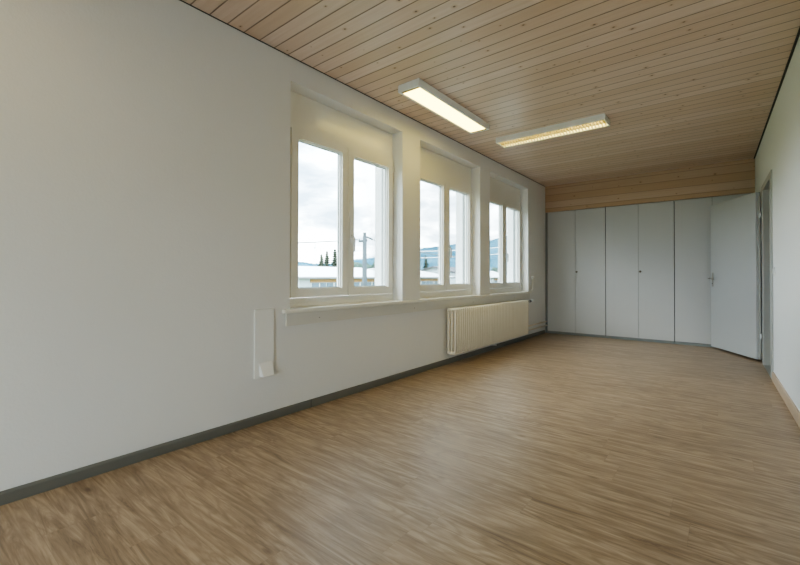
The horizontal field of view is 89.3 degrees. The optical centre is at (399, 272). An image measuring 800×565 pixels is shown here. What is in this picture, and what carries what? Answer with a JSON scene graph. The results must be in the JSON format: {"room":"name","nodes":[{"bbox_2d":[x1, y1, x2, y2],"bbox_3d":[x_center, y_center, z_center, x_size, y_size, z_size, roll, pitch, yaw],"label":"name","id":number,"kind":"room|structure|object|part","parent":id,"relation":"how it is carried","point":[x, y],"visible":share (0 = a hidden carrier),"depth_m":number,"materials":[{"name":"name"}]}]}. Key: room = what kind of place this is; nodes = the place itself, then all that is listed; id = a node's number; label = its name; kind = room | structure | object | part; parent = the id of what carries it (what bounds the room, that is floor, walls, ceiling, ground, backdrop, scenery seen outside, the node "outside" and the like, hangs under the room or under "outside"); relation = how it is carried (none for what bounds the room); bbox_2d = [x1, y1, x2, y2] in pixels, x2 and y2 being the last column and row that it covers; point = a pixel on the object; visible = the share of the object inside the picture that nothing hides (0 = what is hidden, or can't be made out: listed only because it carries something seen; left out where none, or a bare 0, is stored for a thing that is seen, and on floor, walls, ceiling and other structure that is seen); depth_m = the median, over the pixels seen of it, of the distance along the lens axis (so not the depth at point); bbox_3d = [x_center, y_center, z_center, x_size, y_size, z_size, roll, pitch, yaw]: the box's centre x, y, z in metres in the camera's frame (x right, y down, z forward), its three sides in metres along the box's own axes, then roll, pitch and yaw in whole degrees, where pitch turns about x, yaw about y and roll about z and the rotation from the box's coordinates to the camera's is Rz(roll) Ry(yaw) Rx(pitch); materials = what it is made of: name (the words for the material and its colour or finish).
{"room":"empty office room","nodes":[
{"label":"empty office room","id":0,"kind":"room"},
{"bbox_2d":[0,0,545,490],"bbox_3d":[-0.341,-0.285,3.813,0.360,2.870,9.940,0,-1,38],"label":"wall","id":1,"kind":"structure","parent":0,"point":[145,144],"depth_m":2.25,"materials":[{"name":"white paint"}]},
{"bbox_2d":[254,309,273,378],"bbox_3d":[-0.915,0.481,2.756,0.050,0.464,0.150,0,-1,38],"label":"cover plate","id":2,"kind":"object","parent":1,"relation":"attached to","point":[263,318],"visible":1,"depth_m":2.76,"materials":[{"name":"white plastic"}]},
{"bbox_2d":[258,360,273,376],"bbox_3d":[-0.906,0.655,2.754,0.036,0.096,0.105,0,-1,38],"label":"hood","id":3,"kind":"object","parent":2,"relation":"attached to","point":[265,367],"depth_m":2.75,"materials":[{"name":"white plastic"}]},
{"bbox_2d":[0,330,544,505],"bbox_3d":[-0.271,0.999,3.590,0.014,0.058,9.060,0,-1,38],"label":"baseboard","id":4,"kind":"structure","parent":1,"relation":"attached to","point":[20,492],"depth_m":2.40,"materials":[{"name":"grey plastic"}]},
{"bbox_2d":[290,91,393,306],"bbox_3d":[-0.573,-0.546,3.614,0.346,1.702,1.321,0,-1,38],"label":"window","id":5,"kind":"structure","parent":1,"relation":"in","point":[313,123],"depth_m":3.52,"materials":[{"name":"white paint"}]},
{"bbox_3d":[-0.668,-0.457,3.341,0.067,1.305,0.598,0,-1,38],"label":"sash","id":6,"kind":"part","parent":5,"relation":"part of","materials":[{"name":"white paint"}]},
{"bbox_3d":[-0.519,-1.268,3.579,0.081,0.258,1.321,0,-1,38],"label":"shutter box panel","id":7,"kind":"part","parent":5,"relation":"part of","materials":[{"name":"white paint"}]},
{"bbox_3d":[-0.409,-0.257,3.571,0.038,0.138,0.026,0,-1,38],"label":"handle","id":8,"kind":"part","parent":5,"relation":"part of","materials":[{"name":"white plastic"}]},
{"bbox_3d":[-0.290,-0.452,3.816,0.067,1.305,0.606,0,-1,38],"label":"sash","id":9,"kind":"part","parent":5,"relation":"part of","materials":[{"name":"white paint"}]},
{"bbox_3d":[-0.168,-0.568,4.098,0.030,1.647,0.022,0,-1,38],"label":"guide rail","id":10,"kind":"part","parent":5,"relation":"part of","materials":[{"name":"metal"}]},
{"bbox_2d":[180,0,544,186],"bbox_3d":[-0.255,-1.569,3.636,0.005,0.004,9.128,0,-1,38],"label":"trim","id":11,"kind":"structure","parent":1,"relation":"attached to","point":[180,0],"depth_m":3.15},
{"bbox_2d":[282,291,531,325],"bbox_3d":[0.592,0.344,4.788,0.191,0.121,4.762,0,-1,38],"label":"window sill","id":12,"kind":"structure","parent":1,"relation":"attached to","point":[335,312],"depth_m":3.72,"materials":[{"name":"white paint"}]},
{"bbox_2d":[375,167,515,284],"bbox_3d":[0.423,-0.550,4.930,0.170,1.668,4.622,0,-1,38],"label":"trim","id":13,"kind":"structure","parent":1,"relation":"attached to","point":[378,171],"depth_m":5.44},
{"bbox_2d":[420,146,472,297],"bbox_3d":[0.440,-0.532,4.888,0.346,1.702,1.334,0,-1,38],"label":"window","id":14,"kind":"structure","parent":1,"relation":"in","point":[447,174],"depth_m":4.83,"materials":[{"name":"white paint"}]},
{"bbox_3d":[0.342,-0.443,4.612,0.067,1.305,0.602,0,-1,38],"label":"sash","id":15,"kind":"part","parent":14,"relation":"part of","materials":[{"name":"white paint"}]},
{"bbox_3d":[0.493,-1.254,4.853,0.081,0.258,1.334,0,-1,38],"label":"shutter box panel","id":16,"kind":"part","parent":14,"relation":"part of","materials":[{"name":"white paint"}]},
{"bbox_3d":[0.724,-0.438,5.092,0.067,1.305,0.616,0,-1,38],"label":"sash","id":17,"kind":"part","parent":14,"relation":"part of","materials":[{"name":"white paint"}]},
{"bbox_3d":[0.849,-0.554,5.376,0.030,1.647,0.022,0,-1,38],"label":"guide rail","id":18,"kind":"part","parent":14,"relation":"part of","materials":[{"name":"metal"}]},
{"bbox_2d":[447,299,533,354],"bbox_3d":[1.296,0.694,5.458,0.156,0.573,2.412,0,-1,38],"label":"radiator","id":19,"kind":"object","parent":1,"relation":"attached to","point":[473,327],"visible":1,"depth_m":5.05,"materials":[{"name":"beige metal"}]},
{"bbox_2d":[490,177,521,292],"bbox_3d":[1.463,-0.518,6.176,0.346,1.702,1.374,0,-1,38],"label":"window","id":20,"kind":"structure","parent":1,"relation":"in","point":[506,196],"depth_m":6.14,"materials":[{"name":"white paint"}]},
{"bbox_3d":[1.359,-0.429,5.891,0.067,1.305,0.622,0,-1,38],"label":"sash","id":21,"kind":"part","parent":20,"relation":"part of","materials":[{"name":"white paint"}]},
{"bbox_3d":[1.517,-1.240,6.141,0.081,0.258,1.374,0,-1,38],"label":"shutter box panel","id":22,"kind":"part","parent":20,"relation":"part of","materials":[{"name":"white paint"}]},
{"bbox_3d":[1.754,-0.424,6.387,0.067,1.305,0.636,0,-1,38],"label":"sash","id":23,"kind":"part","parent":20,"relation":"part of","materials":[{"name":"white paint"}]},
{"bbox_3d":[1.885,-0.540,6.680,0.030,1.647,0.022,0,-1,38],"label":"guide rail","id":24,"kind":"part","parent":20,"relation":"part of","materials":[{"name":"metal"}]},
{"bbox_2d":[545,213,547,332],"bbox_3d":[2.607,-0.001,7.201,0.034,2.133,0.026,0,-1,38],"label":"trim","id":25,"kind":"structure","parent":1,"relation":"attached to","point":[546,214],"depth_m":7.19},
{"bbox_2d":[545,158,754,212],"bbox_3d":[3.699,-1.308,6.352,2.812,0.462,0.045,0,-1,38],"label":"wood wall panel","id":26,"kind":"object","parent":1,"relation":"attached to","point":[732,177],"depth_m":6.16,"materials":[{"name":"brown wood"}]},
{"bbox_2d":[0,333,799,564],"bbox_3d":[1.615,1.082,2.601,4.200,0.120,9.900,0,-1,38],"label":"floor","id":27,"kind":"structure","parent":0,"point":[546,448],"depth_m":2.00,"materials":[{"name":"brown wood"}]},
{"bbox_2d":[547,207,605,337],"bbox_3d":[3.116,-0.001,7.061,0.934,2.133,0.492,0,-1,38],"label":"wardrobe","id":28,"kind":"object","parent":27,"relation":"on","point":[576,238],"visible":1,"depth_m":6.87,"materials":[{"name":"grey laminate"}]},
{"bbox_3d":[2.804,-0.021,7.043,0.463,2.092,0.012,0,-1,38],"label":"door","id":29,"kind":"part","parent":28,"relation":"part of","materials":[{"name":"grey laminate"}]},
{"bbox_3d":[3.169,-0.023,6.753,0.463,2.092,0.012,0,-1,38],"label":"door","id":30,"kind":"part","parent":28,"relation":"part of","materials":[{"name":"grey laminate"}]},
{"bbox_2d":[606,201,674,343],"bbox_3d":[3.848,-0.006,6.479,0.928,2.133,0.492,0,-1,38],"label":"wardrobe","id":31,"kind":"object","parent":27,"relation":"on","point":[640,238],"visible":1,"depth_m":6.29,"materials":[{"name":"grey laminate"}]},
{"bbox_3d":[3.537,-0.025,6.460,0.460,2.092,0.012,0,-1,38],"label":"door","id":32,"kind":"part","parent":31,"relation":"part of","materials":[{"name":"grey laminate"}]},
{"bbox_3d":[3.900,-0.027,6.172,0.460,2.092,0.012,0,-1,38],"label":"door","id":33,"kind":"part","parent":31,"relation":"part of","materials":[{"name":"grey laminate"}]},
{"bbox_2d":[674,193,751,347],"bbox_3d":[4.564,-0.010,5.910,0.892,2.133,0.492,0,-1,38],"label":"wardrobe","id":34,"kind":"object","parent":27,"relation":"on","point":[691,216],"visible":0.34,"depth_m":5.87,"materials":[{"name":"grey laminate"}]},
{"bbox_3d":[4.260,-0.029,5.886,0.442,2.092,0.012,0,-1,38],"label":"door","id":35,"kind":"part","parent":34,"relation":"part of","materials":[{"name":"grey laminate"}]},
{"bbox_3d":[4.609,-0.031,5.609,0.442,2.092,0.012,0,-1,38],"label":"door","id":36,"kind":"part","parent":34,"relation":"part of","materials":[{"name":"grey laminate"}]},
{"bbox_2d":[182,0,799,186],"bbox_3d":[1.054,-1.651,2.910,2.960,0.150,9.640,0,-1,38],"label":"ceiling","id":37,"kind":"structure","parent":0,"point":[678,84],"depth_m":3.01,"materials":[{"name":"brown wood"}]},
{"bbox_2d":[398,78,488,133],"bbox_3d":[0.461,-1.538,3.827,0.215,0.061,1.260,0,-1,38],"label":"ceiling light","id":38,"kind":"object","parent":37,"relation":"attached to","point":[417,90],"visible":1,"depth_m":3.68,"materials":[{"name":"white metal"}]},
{"bbox_2d":[496,113,609,147],"bbox_3d":[1.629,-1.530,4.413,1.148,0.061,0.235,0,-1,38],"label":"ceiling light","id":39,"kind":"object","parent":37,"relation":"attached to","point":[598,121],"visible":1,"depth_m":4.34,"materials":[{"name":"white metal"}]},
{"bbox_2d":[755,36,799,410],"bbox_3d":[2.115,-0.299,1.861,0.150,2.870,9.943,0,-1,38],"label":"wall","id":40,"kind":"structure","parent":0,"point":[778,152],"depth_m":3.20,"materials":[{"name":"white paint"}]},
{"bbox_2d":[707,170,773,378],"bbox_3d":[4.138,0.028,4.708,0.427,2.034,1.996,0,-1,22],"label":"door","id":41,"kind":"structure","parent":40,"relation":"in","point":[735,278],"depth_m":4.99,"materials":[{"name":"grey paint"}]},
{"bbox_3d":[3.946,0.023,4.234,0.192,2.034,0.960,0,-1,38],"label":"frame","id":42,"kind":"part","parent":41,"relation":"part of","materials":[{"name":"grey paint"}]},
{"bbox_2d":[754,27,799,158],"bbox_3d":[1.994,-1.580,1.848,0.013,0.010,9.129,0,-1,38],"label":"trim","id":43,"kind":"structure","parent":40,"relation":"attached to","point":[798,33],"depth_m":3.34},
{"bbox_2d":[772,372,799,427],"bbox_3d":[1.396,0.964,1.054,0.014,0.086,7.166,0,-1,38],"label":"baseboard","id":44,"kind":"structure","parent":40,"relation":"attached to","point":[793,409],"depth_m":3.10,"materials":[{"name":"brown wood"}]},
{"label":"outside","id":45,"kind":"structure","parent":0,"visible":0},
{"bbox_3d":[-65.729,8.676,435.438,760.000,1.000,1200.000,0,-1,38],"label":"ground","id":46,"kind":"structure","parent":45,"visible":0},
{"bbox_2d":[317,254,324,266],"bbox_3d":[-9.303,1.185,48.049,2.324,6.890,2.515,0,-1,-19],"label":"conifer","id":47,"kind":"object","parent":46,"relation":"on","point":[321,264],"visible":0.21,"depth_m":47.96,"materials":[{"name":"green plant"}]},
{"bbox_2d":[323,251,331,266],"bbox_3d":[-9.822,0.851,53.989,2.619,7.669,2.515,0,-1,24],"label":"conifer","id":48,"kind":"object","parent":46,"relation":"on","point":[326,261],"visible":0.27,"depth_m":53.94,"materials":[{"name":"green plant"}]},
{"bbox_2d":[331,249,336,266],"bbox_3d":[-9.721,0.576,60.342,3.389,8.339,3.444,0,-1,38],"label":"conifer","id":49,"kind":"object","parent":46,"relation":"on","point":[334,263],"visible":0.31,"depth_m":59.98,"materials":[{"name":"green plant"}]},
{"bbox_2d":[298,266,374,286],"bbox_3d":[-7.892,1.970,37.682,11.645,5.130,12.600,0,-1,38],"label":"building","id":50,"kind":"structure","parent":46,"relation":"on","point":[308,276],"depth_m":32.83,"materials":[{"name":"metal"}]},
{"bbox_2d":[354,262,361,267],"bbox_3d":[-8.287,1.406,75.550,4.227,6.969,4.141,0,-1,38],"label":"broadleaf tree","id":51,"kind":"object","parent":46,"relation":"on","point":[356,264],"visible":0.07,"depth_m":74.04,"materials":[{"name":"green plant"}]},
{"bbox_2d":[358,232,372,285],"bbox_3d":[-1.782,1.154,20.900,0.745,6.467,0.339,0,-1,13],"label":"utility pole","id":52,"kind":"object","parent":46,"relation":"on","point":[364,254],"visible":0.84,"depth_m":20.84,"materials":[{"name":"metal"}]},
{"bbox_2d":[298,239,357,242],"bbox_3d":[-5.057,-1.493,19.639,6.282,0.512,0.060,0,-1,-24],"label":"power cable","id":53,"kind":"object","parent":52,"relation":"attached to","point":[356,239],"visible":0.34,"depth_m":20.07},
{"bbox_2d":[367,262,374,268],"bbox_3d":[-6.395,1.268,87.791,5.061,7.481,5.008,0,-1,38],"label":"broadleaf tree","id":54,"kind":"object","parent":46,"relation":"on","point":[369,266],"visible":0.09,"depth_m":87.56,"materials":[{"name":"green plant"}]},
{"bbox_2d":[369,268,454,283],"bbox_3d":[-0.549,2.085,46.918,11.645,5.100,7.400,0,-1,38],"label":"building","id":55,"kind":"structure","parent":46,"relation":"on","point":[425,277],"depth_m":43.71,"materials":[{"name":"metal"}]},
{"bbox_2d":[423,255,428,268],"bbox_3d":[5.671,0.552,87.836,3.080,8.955,2.878,0,-1,12],"label":"conifer","id":56,"kind":"object","parent":46,"relation":"on","point":[425,264],"visible":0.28,"depth_m":87.61,"materials":[{"name":"green plant"}]},
{"bbox_2d":[420,266,455,283],"bbox_3d":[8.809,1.907,71.547,9.645,5.950,10.000,0,-1,38],"label":"building","id":57,"kind":"structure","parent":46,"relation":"on","point":[433,269],"depth_m":67.83,"materials":[{"name":"tile"}]},
{"bbox_2d":[490,271,498,282],"bbox_3d":[12.223,2.237,58.162,5.645,5.050,6.300,0,-1,38],"label":"building","id":58,"kind":"structure","parent":46,"relation":"on","point":[494,276],"depth_m":55.89,"materials":[{"name":"metal"}]},
{"bbox_2d":[491,267,498,272],"bbox_3d":[21.966,1.648,89.273,4.841,6.847,4.149,0,-1,38],"label":"broadleaf tree","id":59,"kind":"object","parent":46,"relation":"on","point":[494,269],"visible":0.1,"depth_m":89.82,"materials":[{"name":"green plant"}]},
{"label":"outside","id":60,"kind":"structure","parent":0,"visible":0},
{"bbox_2d":[298,238,498,270],"bbox_3d":[-35.978,-18.667,486.670,574.612,55.748,551.281,0,-1,38],"label":"hill","id":61,"kind":"structure","parent":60,"point":[494,259],"depth_m":425.00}
]}

